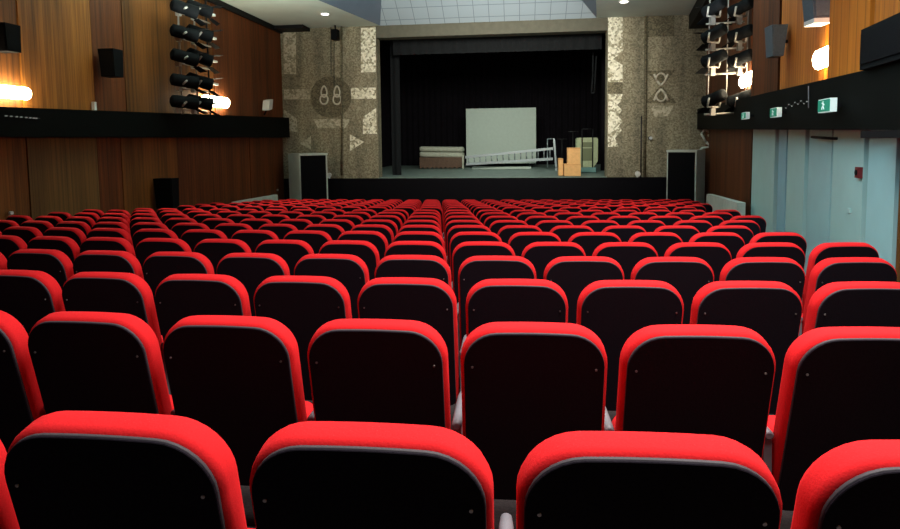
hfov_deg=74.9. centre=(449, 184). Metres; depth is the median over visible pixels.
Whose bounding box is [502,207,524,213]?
seat
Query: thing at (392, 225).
seat
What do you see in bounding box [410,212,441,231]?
cushion
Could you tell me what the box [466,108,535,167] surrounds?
projection screen
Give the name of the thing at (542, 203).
seat
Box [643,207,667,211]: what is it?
seat
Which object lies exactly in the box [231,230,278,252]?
seat
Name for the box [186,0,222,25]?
spotlight
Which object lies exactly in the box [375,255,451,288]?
cushion
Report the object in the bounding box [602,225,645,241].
seat
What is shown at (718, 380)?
seat
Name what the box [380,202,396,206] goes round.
seat
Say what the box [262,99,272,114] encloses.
security camera
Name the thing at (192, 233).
cushion
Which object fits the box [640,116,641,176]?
pole stand
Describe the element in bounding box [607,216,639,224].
seat
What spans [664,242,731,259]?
cushion
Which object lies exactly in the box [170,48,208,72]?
spotlight
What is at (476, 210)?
seat
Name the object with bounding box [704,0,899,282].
wall
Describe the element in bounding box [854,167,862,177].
fire alarm
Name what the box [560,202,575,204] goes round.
seat
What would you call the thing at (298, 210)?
cushion
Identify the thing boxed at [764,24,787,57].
wall speaker
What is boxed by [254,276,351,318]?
cushion
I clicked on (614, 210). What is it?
cushion
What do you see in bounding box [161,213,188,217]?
cushion
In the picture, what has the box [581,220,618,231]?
seat
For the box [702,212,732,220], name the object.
seat
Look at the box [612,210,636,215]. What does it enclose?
seat
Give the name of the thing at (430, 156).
bench
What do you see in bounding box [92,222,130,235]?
seat
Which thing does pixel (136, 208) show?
seat
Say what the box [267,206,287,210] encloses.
seat
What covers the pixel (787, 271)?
cushion
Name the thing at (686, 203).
seat
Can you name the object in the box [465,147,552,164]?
ladder
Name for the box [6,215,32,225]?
seat
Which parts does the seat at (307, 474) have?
panel, edge trim, armrest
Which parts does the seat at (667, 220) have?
panel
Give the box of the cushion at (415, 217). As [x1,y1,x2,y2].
[406,215,440,226]
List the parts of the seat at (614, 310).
edge trim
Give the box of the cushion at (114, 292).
[63,272,162,360]
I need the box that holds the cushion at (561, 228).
[550,225,593,231]
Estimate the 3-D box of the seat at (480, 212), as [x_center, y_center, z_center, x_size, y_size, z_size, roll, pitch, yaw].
[0.734,0.851,10.180,0.550,0.879,0.375,0,4,6]
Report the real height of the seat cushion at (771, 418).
0.304 m
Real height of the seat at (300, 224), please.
0.879 m
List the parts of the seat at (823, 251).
panel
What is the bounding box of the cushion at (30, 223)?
[22,220,53,228]
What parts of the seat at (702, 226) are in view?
panel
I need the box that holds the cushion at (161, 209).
[159,208,178,210]
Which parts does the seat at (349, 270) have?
edge trim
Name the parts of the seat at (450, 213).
panel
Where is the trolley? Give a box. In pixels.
[575,128,597,172]
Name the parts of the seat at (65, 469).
panel, edge trim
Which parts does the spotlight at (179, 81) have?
barn door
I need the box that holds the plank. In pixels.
[472,166,530,168]
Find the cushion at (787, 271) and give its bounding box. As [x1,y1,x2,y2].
[719,257,804,296]
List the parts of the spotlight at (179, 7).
barn door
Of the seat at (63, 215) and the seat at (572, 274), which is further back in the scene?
the seat at (63, 215)
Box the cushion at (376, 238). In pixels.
[337,231,387,248]
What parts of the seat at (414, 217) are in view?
panel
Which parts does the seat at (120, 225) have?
panel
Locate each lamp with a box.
[0,85,31,99]
[202,95,229,107]
[739,71,751,87]
[812,45,828,69]
[860,130,899,137]
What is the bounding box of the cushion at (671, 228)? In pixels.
[654,225,699,232]
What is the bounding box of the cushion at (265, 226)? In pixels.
[258,224,297,229]
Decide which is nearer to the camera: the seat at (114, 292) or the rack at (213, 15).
the seat at (114, 292)
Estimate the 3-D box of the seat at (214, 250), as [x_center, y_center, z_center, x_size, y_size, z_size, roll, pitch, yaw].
[-1.896,0.903,5.194,0.569,0.909,0.427,0,4,9]
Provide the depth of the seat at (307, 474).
1.18 m
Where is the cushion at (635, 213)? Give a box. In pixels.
[628,212,657,215]
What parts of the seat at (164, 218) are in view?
panel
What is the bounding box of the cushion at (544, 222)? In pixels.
[535,220,572,225]
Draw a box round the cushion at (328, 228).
[304,224,344,232]
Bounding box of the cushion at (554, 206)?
[551,205,569,207]
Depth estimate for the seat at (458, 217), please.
8.26 m
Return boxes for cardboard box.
[558,158,562,175]
[563,163,580,175]
[567,148,579,163]
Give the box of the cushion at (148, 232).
[133,228,178,238]
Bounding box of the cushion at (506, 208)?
[502,207,524,210]
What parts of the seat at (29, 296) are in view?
edge trim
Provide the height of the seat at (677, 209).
0.879 m
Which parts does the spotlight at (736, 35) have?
barn door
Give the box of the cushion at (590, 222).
[581,220,618,224]
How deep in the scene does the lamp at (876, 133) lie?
5.28 m
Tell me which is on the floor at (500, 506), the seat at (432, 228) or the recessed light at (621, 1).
the seat at (432, 228)
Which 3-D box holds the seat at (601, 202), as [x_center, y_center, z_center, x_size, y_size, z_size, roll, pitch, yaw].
[3.995,0.852,15.267,0.550,0.879,0.375,-1,4,2]
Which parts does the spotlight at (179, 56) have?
barn door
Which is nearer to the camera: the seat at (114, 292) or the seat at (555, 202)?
the seat at (114, 292)
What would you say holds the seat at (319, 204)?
on the floor at (500, 506)
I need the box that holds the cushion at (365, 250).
[318,240,379,265]
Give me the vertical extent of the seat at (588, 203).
0.879 m
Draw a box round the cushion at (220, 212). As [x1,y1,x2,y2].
[217,211,240,213]
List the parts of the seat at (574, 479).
panel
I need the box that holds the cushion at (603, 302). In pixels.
[576,280,683,324]
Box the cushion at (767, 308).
[690,281,802,335]
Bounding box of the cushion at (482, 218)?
[479,212,509,220]
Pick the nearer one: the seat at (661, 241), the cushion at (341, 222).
the seat at (661, 241)
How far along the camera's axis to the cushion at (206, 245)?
4.97 m
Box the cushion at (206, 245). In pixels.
[194,239,251,252]
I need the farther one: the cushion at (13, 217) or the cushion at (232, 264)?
the cushion at (13, 217)
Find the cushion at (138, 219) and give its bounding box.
[130,217,161,222]
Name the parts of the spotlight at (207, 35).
barn door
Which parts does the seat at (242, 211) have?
panel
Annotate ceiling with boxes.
[221,0,696,27]
[384,33,605,43]
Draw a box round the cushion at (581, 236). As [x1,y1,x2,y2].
[568,232,621,241]
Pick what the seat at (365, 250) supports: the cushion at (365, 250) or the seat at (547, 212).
the cushion at (365, 250)
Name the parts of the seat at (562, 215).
panel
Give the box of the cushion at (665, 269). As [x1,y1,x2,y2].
[631,257,713,281]
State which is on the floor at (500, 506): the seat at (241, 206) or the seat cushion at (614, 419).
the seat at (241, 206)
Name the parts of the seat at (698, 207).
panel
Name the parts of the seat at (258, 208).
panel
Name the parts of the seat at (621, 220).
panel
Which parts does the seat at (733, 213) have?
panel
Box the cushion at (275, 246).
[255,239,313,253]
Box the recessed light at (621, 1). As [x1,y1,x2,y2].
[618,0,629,2]
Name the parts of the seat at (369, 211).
panel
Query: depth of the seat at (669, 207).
12.40 m
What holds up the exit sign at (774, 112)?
attached to the balcony at (870, 99)
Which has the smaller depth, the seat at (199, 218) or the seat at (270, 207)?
the seat at (199, 218)
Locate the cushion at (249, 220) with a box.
[240,218,272,223]
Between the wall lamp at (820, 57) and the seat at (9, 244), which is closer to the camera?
the seat at (9, 244)
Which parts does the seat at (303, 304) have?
edge trim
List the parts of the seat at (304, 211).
panel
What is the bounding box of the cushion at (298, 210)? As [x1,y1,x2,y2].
[293,209,315,211]
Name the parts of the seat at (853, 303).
edge trim, panel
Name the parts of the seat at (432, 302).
edge trim, armrest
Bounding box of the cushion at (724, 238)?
[689,232,744,244]
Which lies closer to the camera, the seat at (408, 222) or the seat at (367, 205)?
the seat at (408, 222)
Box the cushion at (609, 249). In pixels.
[592,242,657,256]
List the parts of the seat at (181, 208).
panel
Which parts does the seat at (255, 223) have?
panel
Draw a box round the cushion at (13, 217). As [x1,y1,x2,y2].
[7,215,32,220]
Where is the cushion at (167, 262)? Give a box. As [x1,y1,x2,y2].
[143,251,213,273]
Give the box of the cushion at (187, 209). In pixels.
[183,208,203,210]
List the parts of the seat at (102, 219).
panel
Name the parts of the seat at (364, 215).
panel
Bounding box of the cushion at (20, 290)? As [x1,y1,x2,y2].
[0,270,64,311]
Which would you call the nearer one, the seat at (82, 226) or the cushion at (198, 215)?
the seat at (82, 226)
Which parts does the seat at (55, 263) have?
edge trim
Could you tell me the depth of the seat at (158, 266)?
4.08 m
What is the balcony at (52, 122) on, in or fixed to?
attached to the wall at (58, 59)
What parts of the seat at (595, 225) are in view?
panel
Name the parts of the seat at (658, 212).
panel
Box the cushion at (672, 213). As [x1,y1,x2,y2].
[665,212,694,215]
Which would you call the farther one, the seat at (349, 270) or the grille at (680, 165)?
the grille at (680, 165)
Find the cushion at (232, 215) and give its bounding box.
[228,214,254,217]
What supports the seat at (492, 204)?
on the floor at (500, 506)
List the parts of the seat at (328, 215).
panel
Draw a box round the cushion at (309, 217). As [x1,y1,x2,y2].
[296,215,325,219]
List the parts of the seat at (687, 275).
edge trim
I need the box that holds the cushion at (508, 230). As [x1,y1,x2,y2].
[497,225,541,235]
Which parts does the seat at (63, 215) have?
panel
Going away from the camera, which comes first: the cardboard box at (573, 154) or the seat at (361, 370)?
the seat at (361, 370)
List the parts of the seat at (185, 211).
panel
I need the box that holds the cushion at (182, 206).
[179,205,195,207]
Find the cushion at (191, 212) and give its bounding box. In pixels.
[187,211,211,213]
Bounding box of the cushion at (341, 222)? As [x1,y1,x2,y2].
[319,219,354,226]
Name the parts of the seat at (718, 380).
edge trim, armrest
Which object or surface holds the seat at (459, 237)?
on the floor at (500, 506)
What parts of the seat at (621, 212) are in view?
panel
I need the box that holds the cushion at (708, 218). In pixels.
[689,216,723,220]
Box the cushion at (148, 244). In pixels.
[136,238,191,251]
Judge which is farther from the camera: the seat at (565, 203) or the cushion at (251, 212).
the seat at (565, 203)
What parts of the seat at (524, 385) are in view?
edge trim, armrest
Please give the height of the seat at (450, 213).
0.879 m
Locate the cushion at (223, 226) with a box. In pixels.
[214,223,252,229]
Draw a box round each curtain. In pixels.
[380,40,390,166]
[388,37,605,165]
[390,40,400,174]
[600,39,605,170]
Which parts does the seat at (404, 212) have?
panel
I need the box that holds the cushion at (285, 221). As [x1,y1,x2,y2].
[279,219,312,224]
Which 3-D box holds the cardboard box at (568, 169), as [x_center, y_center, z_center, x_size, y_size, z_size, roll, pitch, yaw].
[4.229,-0.529,20.414,0.562,0.410,0.508,0,4,4]
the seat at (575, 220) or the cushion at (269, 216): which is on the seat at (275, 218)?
the cushion at (269, 216)
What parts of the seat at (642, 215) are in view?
panel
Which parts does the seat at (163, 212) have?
panel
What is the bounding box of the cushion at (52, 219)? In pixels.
[37,216,62,222]
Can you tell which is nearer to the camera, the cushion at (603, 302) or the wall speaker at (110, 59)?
the cushion at (603, 302)
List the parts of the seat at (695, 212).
panel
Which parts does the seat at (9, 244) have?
panel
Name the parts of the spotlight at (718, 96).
barn door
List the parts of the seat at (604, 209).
panel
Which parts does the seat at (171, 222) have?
panel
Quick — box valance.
[393,33,601,54]
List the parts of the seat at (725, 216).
panel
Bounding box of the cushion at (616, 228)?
[602,225,645,231]
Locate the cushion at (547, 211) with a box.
[544,210,569,213]
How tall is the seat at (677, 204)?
0.879 m
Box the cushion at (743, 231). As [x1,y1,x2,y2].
[706,225,753,236]
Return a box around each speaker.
[0,22,20,52]
[98,48,123,77]
[153,178,178,208]
[288,153,327,199]
[666,150,704,202]
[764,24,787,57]
[802,0,829,26]
[859,12,899,69]
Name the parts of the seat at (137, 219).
panel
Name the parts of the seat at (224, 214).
panel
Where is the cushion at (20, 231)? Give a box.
[5,226,42,236]
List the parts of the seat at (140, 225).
panel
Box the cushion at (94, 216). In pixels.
[75,212,99,219]
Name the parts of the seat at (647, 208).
panel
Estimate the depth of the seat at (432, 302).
2.97 m
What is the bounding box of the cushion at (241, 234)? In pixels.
[231,230,278,238]
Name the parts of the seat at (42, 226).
panel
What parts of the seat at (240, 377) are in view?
edge trim, armrest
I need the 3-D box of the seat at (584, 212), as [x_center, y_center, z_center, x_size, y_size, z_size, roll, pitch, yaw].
[2.403,0.848,10.045,0.550,0.879,0.375,0,4,3]
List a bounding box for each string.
[5,115,39,118]
[785,100,807,108]
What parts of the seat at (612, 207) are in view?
panel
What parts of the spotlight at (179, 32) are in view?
barn door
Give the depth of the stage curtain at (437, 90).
29.92 m
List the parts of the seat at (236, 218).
panel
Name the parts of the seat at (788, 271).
edge trim, panel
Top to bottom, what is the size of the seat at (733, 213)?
0.879 m
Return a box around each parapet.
[232,195,277,202]
[706,194,745,215]
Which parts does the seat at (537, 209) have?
panel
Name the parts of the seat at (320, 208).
panel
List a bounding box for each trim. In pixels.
[204,0,309,33]
[689,0,727,28]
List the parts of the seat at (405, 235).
panel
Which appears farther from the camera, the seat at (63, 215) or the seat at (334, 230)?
the seat at (63, 215)
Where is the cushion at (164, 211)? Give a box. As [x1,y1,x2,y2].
[160,210,182,213]
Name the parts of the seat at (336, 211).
panel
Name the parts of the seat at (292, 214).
panel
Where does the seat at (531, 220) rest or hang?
on the floor at (500, 506)
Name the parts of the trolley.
case panel, case panel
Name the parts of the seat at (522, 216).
panel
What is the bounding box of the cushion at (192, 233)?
[181,229,227,238]
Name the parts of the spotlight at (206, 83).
barn door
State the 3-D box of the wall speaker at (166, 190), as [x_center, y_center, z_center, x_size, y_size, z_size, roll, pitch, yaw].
[-6.460,0.192,13.361,0.461,0.683,0.302,0,4,7]
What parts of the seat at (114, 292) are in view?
panel, edge trim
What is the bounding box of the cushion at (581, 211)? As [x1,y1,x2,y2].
[578,210,602,212]
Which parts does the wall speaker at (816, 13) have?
plate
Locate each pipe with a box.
[341,26,342,175]
[643,16,646,176]
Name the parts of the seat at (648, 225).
panel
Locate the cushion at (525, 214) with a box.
[516,212,546,217]
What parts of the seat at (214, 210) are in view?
panel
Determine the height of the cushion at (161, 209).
0.714 m
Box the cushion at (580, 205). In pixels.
[578,205,596,206]
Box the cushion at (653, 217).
[648,216,681,219]
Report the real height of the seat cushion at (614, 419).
0.304 m
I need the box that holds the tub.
[581,167,595,171]
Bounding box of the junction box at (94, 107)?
[91,102,96,109]
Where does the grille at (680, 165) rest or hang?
attached to the speaker at (685, 168)
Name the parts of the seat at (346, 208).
panel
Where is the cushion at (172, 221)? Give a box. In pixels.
[164,218,197,224]
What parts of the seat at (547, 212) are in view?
panel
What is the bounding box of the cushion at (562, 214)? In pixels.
[554,212,583,216]
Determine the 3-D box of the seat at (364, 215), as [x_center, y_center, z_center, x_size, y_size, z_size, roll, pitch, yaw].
[-1.464,0.860,9.579,0.550,0.879,0.375,0,4,9]
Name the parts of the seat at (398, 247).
panel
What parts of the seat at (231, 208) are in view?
panel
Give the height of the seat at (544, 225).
0.879 m
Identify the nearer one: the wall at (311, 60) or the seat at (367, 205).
the seat at (367, 205)
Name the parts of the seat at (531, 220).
panel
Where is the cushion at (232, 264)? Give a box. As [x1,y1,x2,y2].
[217,253,289,275]
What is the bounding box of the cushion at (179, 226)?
[171,223,209,229]
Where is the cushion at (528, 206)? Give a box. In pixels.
[524,205,543,207]
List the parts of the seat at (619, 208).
panel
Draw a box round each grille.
[0,24,5,48]
[98,50,113,74]
[154,180,171,206]
[300,155,326,199]
[667,152,694,200]
[773,26,786,53]
[815,0,829,15]
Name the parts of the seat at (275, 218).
panel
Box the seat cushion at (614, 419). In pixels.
[612,416,615,429]
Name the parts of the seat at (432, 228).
panel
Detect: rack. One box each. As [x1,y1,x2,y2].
[173,0,218,114]
[704,0,748,114]
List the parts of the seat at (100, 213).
panel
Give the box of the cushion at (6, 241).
[0,235,26,248]
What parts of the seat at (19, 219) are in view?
panel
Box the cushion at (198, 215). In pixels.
[193,214,221,217]
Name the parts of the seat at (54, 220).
panel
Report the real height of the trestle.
1.332 m
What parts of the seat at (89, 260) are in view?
panel, edge trim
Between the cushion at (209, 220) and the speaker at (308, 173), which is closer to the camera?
the cushion at (209, 220)
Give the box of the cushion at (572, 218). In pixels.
[566,216,598,220]
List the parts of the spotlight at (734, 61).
barn door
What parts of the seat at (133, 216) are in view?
panel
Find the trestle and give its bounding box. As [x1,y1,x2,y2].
[547,138,556,169]
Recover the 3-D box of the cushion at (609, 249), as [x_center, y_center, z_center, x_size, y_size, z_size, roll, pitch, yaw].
[1.393,0.803,4.721,0.512,0.714,0.221,0,4,4]
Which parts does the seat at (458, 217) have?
panel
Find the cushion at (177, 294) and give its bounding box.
[155,274,250,315]
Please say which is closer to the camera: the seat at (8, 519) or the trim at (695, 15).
the seat at (8, 519)
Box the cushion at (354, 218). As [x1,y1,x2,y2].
[332,215,363,221]
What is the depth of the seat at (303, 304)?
3.04 m
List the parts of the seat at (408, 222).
panel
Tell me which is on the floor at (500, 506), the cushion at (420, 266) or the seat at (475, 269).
the seat at (475, 269)
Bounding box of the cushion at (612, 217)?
[607,216,639,219]
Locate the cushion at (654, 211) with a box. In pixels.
[646,210,670,212]
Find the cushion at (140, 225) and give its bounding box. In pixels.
[131,222,167,228]
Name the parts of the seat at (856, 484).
edge trim, panel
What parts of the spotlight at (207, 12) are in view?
barn door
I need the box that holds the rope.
[591,56,596,93]
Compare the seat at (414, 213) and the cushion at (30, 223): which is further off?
the seat at (414, 213)
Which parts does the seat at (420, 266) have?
panel, edge trim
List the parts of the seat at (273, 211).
panel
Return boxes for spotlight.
[169,94,208,113]
[170,0,209,25]
[170,24,209,48]
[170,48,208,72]
[170,73,207,93]
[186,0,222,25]
[186,24,221,48]
[186,48,222,73]
[186,72,221,96]
[187,94,222,115]
[331,25,339,40]
[692,49,727,75]
[694,23,727,50]
[696,0,727,25]
[696,89,727,115]
[721,24,752,50]
[723,49,751,75]
[724,0,753,24]
[724,89,750,111]
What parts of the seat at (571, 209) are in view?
panel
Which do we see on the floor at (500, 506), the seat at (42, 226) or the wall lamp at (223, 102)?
the seat at (42, 226)
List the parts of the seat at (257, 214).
panel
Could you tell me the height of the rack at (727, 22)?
3.004 m
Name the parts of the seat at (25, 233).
panel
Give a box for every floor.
[240,400,793,528]
[379,164,605,177]
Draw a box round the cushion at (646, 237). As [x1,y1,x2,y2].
[628,232,682,242]
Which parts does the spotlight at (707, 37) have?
barn door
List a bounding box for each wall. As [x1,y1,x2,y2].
[0,0,283,219]
[280,15,707,178]
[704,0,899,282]
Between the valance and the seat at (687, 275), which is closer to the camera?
the seat at (687, 275)
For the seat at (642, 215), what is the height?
0.879 m
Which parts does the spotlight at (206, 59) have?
barn door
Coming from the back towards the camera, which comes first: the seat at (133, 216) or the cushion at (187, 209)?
the cushion at (187, 209)
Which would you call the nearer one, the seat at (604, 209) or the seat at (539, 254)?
the seat at (539, 254)
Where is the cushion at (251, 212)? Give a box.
[247,211,271,213]
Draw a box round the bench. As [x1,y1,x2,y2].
[419,146,463,168]
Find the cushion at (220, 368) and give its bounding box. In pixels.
[163,315,306,421]
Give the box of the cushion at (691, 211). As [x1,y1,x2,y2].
[680,210,705,212]
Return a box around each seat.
[0,220,18,232]
[0,235,26,259]
[0,252,7,269]
[0,270,64,335]
[0,310,45,451]
[0,440,19,528]
[2,226,42,244]
[4,411,255,528]
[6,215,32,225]
[7,249,73,288]
[21,220,53,233]
[27,236,79,263]
[28,311,174,414]
[35,216,62,226]
[43,227,86,247]
[47,212,71,220]
[56,221,90,237]
[62,272,170,394]
[65,216,95,229]
[73,250,143,278]
[74,212,99,222]
[80,237,135,256]
[82,209,103,217]
[87,228,133,247]
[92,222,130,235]
[96,217,129,229]
[102,213,129,224]
[106,210,130,218]
[129,217,161,229]
[130,213,159,220]
[130,222,167,237]
[131,210,156,215]
[132,228,178,254]
[133,208,155,212]
[135,238,191,279]
[143,251,213,334]
[155,274,250,341]
[157,208,178,215]
[158,210,182,220]
[161,213,188,223]
[163,315,314,485]
[164,218,197,229]
[171,223,209,238]
[177,205,195,211]
[181,229,227,251]
[182,208,203,214]
[187,211,211,218]
[193,214,221,222]
[194,204,210,207]
[194,239,251,273]
[199,205,216,210]
[202,218,233,229]
[209,208,229,213]
[214,223,252,238]
[215,204,230,207]
[217,211,240,217]
[217,253,289,315]
[221,206,239,210]
[227,214,254,222]
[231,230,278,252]
[236,204,251,208]
[236,209,256,213]
[240,218,272,229]
[243,206,263,210]
[247,211,271,218]
[249,421,513,528]
[254,276,351,399]
[255,239,313,275]
[257,204,272,209]
[258,224,297,238]
[260,214,289,223]
[264,209,285,213]
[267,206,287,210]
[270,203,281,205]
[278,211,303,218]
[279,204,294,210]
[279,219,312,229]
[283,230,331,253]
[290,203,304,205]
[290,206,310,210]
[293,209,315,214]
[294,254,368,318]
[296,215,325,223]
[302,205,318,209]
[304,224,344,239]
[307,319,462,434]
[310,203,325,205]
[310,211,335,218]
[314,206,335,211]
[318,240,379,280]
[319,219,354,230]
[322,209,344,214]
[325,205,341,208]
[332,203,348,206]
[332,215,363,225]
[337,231,387,259]
[341,206,360,211]
[343,212,370,219]
[349,205,366,208]
[350,224,393,245]
[352,209,376,216]
[354,203,371,207]
[357,277,465,405]
[361,219,397,236]
[367,207,386,213]
[370,215,402,230]
[372,205,391,208]
[375,255,459,383]
[376,203,394,208]
[377,212,405,223]
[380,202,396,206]
[382,209,408,219]
[384,241,452,289]
[392,231,444,249]
[393,207,414,216]
[396,205,416,209]
[398,225,447,263]
[401,202,419,208]
[402,220,440,229]
[406,215,444,242]
[410,212,444,241]
[413,209,443,236]
[420,207,443,232]
[421,205,442,210]
[422,202,440,205]
[443,202,461,212]
[443,209,470,218]
[444,212,474,238]
[444,215,478,234]
[445,205,465,211]
[445,220,482,256]
[446,207,469,210]
[447,225,490,266]
[449,231,501,281]
[452,241,514,302]
[458,256,535,347]
[461,322,614,499]
[466,202,483,207]
[466,279,567,336]
[468,204,486,209]
[470,205,490,213]
[473,207,496,216]
[476,210,502,219]
[479,212,509,224]
[484,216,517,227]
[489,202,506,206]
[489,220,527,233]
[493,204,510,208]
[497,205,517,209]
[497,225,541,243]
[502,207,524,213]
[508,232,560,256]
[510,210,535,216]
[512,202,529,205]
[516,212,546,220]
[516,431,781,528]
[518,204,535,207]
[521,242,585,278]
[524,205,543,209]
[524,216,558,225]
[530,207,553,212]
[535,220,572,231]
[536,202,552,205]
[543,204,560,206]
[543,256,623,323]
[544,210,569,215]
[550,225,593,241]
[551,205,569,209]
[552,201,565,203]
[554,212,583,219]
[559,207,581,211]
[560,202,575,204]
[566,216,598,224]
[568,204,584,206]
[568,232,621,255]
[574,201,587,203]
[576,280,683,410]
[578,205,596,209]
[578,210,602,215]
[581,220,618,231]
[583,202,599,204]
[587,207,611,211]
[591,212,619,219]
[592,242,657,279]
[594,204,609,206]
[597,201,610,203]
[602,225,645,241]
[604,205,623,210]
[606,202,622,204]
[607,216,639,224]
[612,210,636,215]
[612,324,775,473]
[616,207,640,211]
[619,204,634,206]
[620,201,632,203]
[627,220,665,231]
[628,212,657,219]
[628,232,682,256]
[630,202,646,204]
[631,205,649,211]
[631,257,713,323]
[643,204,659,206]
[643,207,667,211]
[646,210,670,215]
[648,216,681,225]
[653,202,669,204]
[654,225,699,241]
[657,205,676,211]
[664,242,731,281]
[665,212,694,219]
[668,203,685,206]
[672,207,696,211]
[673,220,712,232]
[678,202,692,204]
[680,210,705,215]
[684,205,705,211]
[689,216,723,225]
[689,232,744,259]
[690,281,802,414]
[693,203,712,212]
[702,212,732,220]
[706,225,753,244]
[713,210,740,216]
[719,220,759,235]
[719,257,804,336]
[730,215,765,232]
[736,242,804,269]
[749,232,806,254]
[767,327,899,510]
[791,440,899,528]
[802,242,878,313]
[802,257,896,333]
[803,281,899,333]
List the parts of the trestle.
frame, post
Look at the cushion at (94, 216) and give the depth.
9.44 m
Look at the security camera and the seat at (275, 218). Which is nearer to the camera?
the seat at (275, 218)
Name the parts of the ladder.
rail, rail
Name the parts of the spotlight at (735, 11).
barn door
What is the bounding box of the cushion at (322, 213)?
[310,211,335,215]
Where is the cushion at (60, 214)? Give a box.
[49,212,71,216]
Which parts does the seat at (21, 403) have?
panel, edge trim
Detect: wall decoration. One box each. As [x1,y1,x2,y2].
[319,85,340,104]
[653,72,668,101]
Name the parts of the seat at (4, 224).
panel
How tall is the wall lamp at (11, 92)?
0.207 m
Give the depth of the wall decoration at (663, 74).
19.09 m
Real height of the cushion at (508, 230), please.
0.714 m
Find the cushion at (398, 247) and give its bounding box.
[384,241,446,262]
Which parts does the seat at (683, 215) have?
panel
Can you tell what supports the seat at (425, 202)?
on the floor at (500, 506)
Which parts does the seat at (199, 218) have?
panel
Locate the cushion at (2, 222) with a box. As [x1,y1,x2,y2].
[0,220,18,225]
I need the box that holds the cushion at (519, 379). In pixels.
[461,322,606,436]
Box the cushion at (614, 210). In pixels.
[612,210,636,211]
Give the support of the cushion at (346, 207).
on the seat at (346, 208)
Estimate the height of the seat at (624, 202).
0.879 m
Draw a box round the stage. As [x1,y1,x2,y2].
[284,177,666,206]
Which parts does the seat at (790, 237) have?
panel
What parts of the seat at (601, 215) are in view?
panel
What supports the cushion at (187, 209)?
on the seat at (185, 211)
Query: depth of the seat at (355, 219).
8.47 m
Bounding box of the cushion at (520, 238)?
[508,232,560,245]
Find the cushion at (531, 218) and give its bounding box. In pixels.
[524,216,558,221]
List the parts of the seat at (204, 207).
panel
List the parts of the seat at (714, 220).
panel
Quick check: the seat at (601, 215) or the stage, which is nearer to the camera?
the seat at (601, 215)
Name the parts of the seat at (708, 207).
panel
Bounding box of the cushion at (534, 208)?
[530,207,553,209]
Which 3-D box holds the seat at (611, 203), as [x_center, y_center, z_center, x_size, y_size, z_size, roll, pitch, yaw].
[4.021,0.854,14.382,0.550,0.879,0.375,-1,4,2]
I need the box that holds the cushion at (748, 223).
[719,220,759,227]
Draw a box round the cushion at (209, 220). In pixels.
[202,218,233,222]
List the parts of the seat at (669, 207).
panel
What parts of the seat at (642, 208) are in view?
panel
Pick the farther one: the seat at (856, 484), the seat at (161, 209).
the seat at (161, 209)
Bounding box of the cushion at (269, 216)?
[260,214,289,218]
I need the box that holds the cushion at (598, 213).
[591,212,619,215]
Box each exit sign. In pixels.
[741,112,753,119]
[770,107,785,117]
[818,98,841,112]
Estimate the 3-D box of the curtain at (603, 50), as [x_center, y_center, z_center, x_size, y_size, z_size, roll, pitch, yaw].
[6.804,-3.174,23.390,1.541,5.215,0.052,0,4,7]
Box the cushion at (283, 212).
[278,211,303,214]
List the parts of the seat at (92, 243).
panel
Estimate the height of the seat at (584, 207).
0.879 m
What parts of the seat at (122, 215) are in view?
panel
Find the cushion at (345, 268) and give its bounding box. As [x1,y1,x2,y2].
[294,254,368,283]
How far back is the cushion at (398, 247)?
4.74 m
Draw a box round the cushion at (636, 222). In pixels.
[627,220,665,225]
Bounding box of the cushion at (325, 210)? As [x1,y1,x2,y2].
[322,209,344,212]
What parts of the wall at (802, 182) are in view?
wood panel, wood panel, painted panel, wood panel, painted panel, painted panel, wood panel, painted panel, painted panel, wood panel, painted panel, wood panel, wood panel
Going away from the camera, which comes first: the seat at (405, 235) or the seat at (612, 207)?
the seat at (405, 235)
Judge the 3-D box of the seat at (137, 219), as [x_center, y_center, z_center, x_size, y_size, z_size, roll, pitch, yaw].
[-4.182,0.880,8.318,0.550,0.879,0.375,0,4,13]
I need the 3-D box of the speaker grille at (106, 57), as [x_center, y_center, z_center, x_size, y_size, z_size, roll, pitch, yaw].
[-6.720,-2.395,11.487,0.289,0.475,0.062,0,4,7]
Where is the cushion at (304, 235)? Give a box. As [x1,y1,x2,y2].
[283,230,331,240]
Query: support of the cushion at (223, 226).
on the seat at (228, 229)
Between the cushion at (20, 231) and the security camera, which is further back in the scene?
the security camera
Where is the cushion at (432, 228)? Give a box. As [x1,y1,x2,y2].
[398,225,442,237]
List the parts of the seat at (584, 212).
panel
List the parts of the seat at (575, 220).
panel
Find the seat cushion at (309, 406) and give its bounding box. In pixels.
[305,401,312,417]
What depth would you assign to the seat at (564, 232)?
6.37 m
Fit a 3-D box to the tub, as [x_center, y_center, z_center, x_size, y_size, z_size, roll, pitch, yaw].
[5.237,-0.580,22.326,0.551,0.180,0.570,0,4,7]
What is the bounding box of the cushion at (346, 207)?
[341,206,360,208]
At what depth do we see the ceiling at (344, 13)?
18.88 m
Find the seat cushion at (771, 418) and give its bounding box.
[767,415,775,431]
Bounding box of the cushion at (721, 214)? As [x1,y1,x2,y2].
[702,212,732,216]
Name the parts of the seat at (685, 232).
panel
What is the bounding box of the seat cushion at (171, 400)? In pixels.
[169,395,173,409]
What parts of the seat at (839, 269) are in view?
edge trim, panel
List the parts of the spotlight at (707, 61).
barn door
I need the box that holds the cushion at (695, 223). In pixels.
[673,220,712,226]
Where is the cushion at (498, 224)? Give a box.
[489,220,527,228]
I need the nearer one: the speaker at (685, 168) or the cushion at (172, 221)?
the cushion at (172, 221)
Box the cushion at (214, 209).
[209,208,229,210]
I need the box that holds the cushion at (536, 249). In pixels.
[521,242,585,256]
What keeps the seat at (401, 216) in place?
on the floor at (500, 506)
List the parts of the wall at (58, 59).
wood panel, wood panel, wood panel, wood panel, wood panel, wood panel, wood panel, wood panel, wood panel, wood panel, wood panel, wood panel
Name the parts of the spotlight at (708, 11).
barn door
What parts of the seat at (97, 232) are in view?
panel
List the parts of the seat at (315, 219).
panel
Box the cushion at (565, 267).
[543,256,623,279]

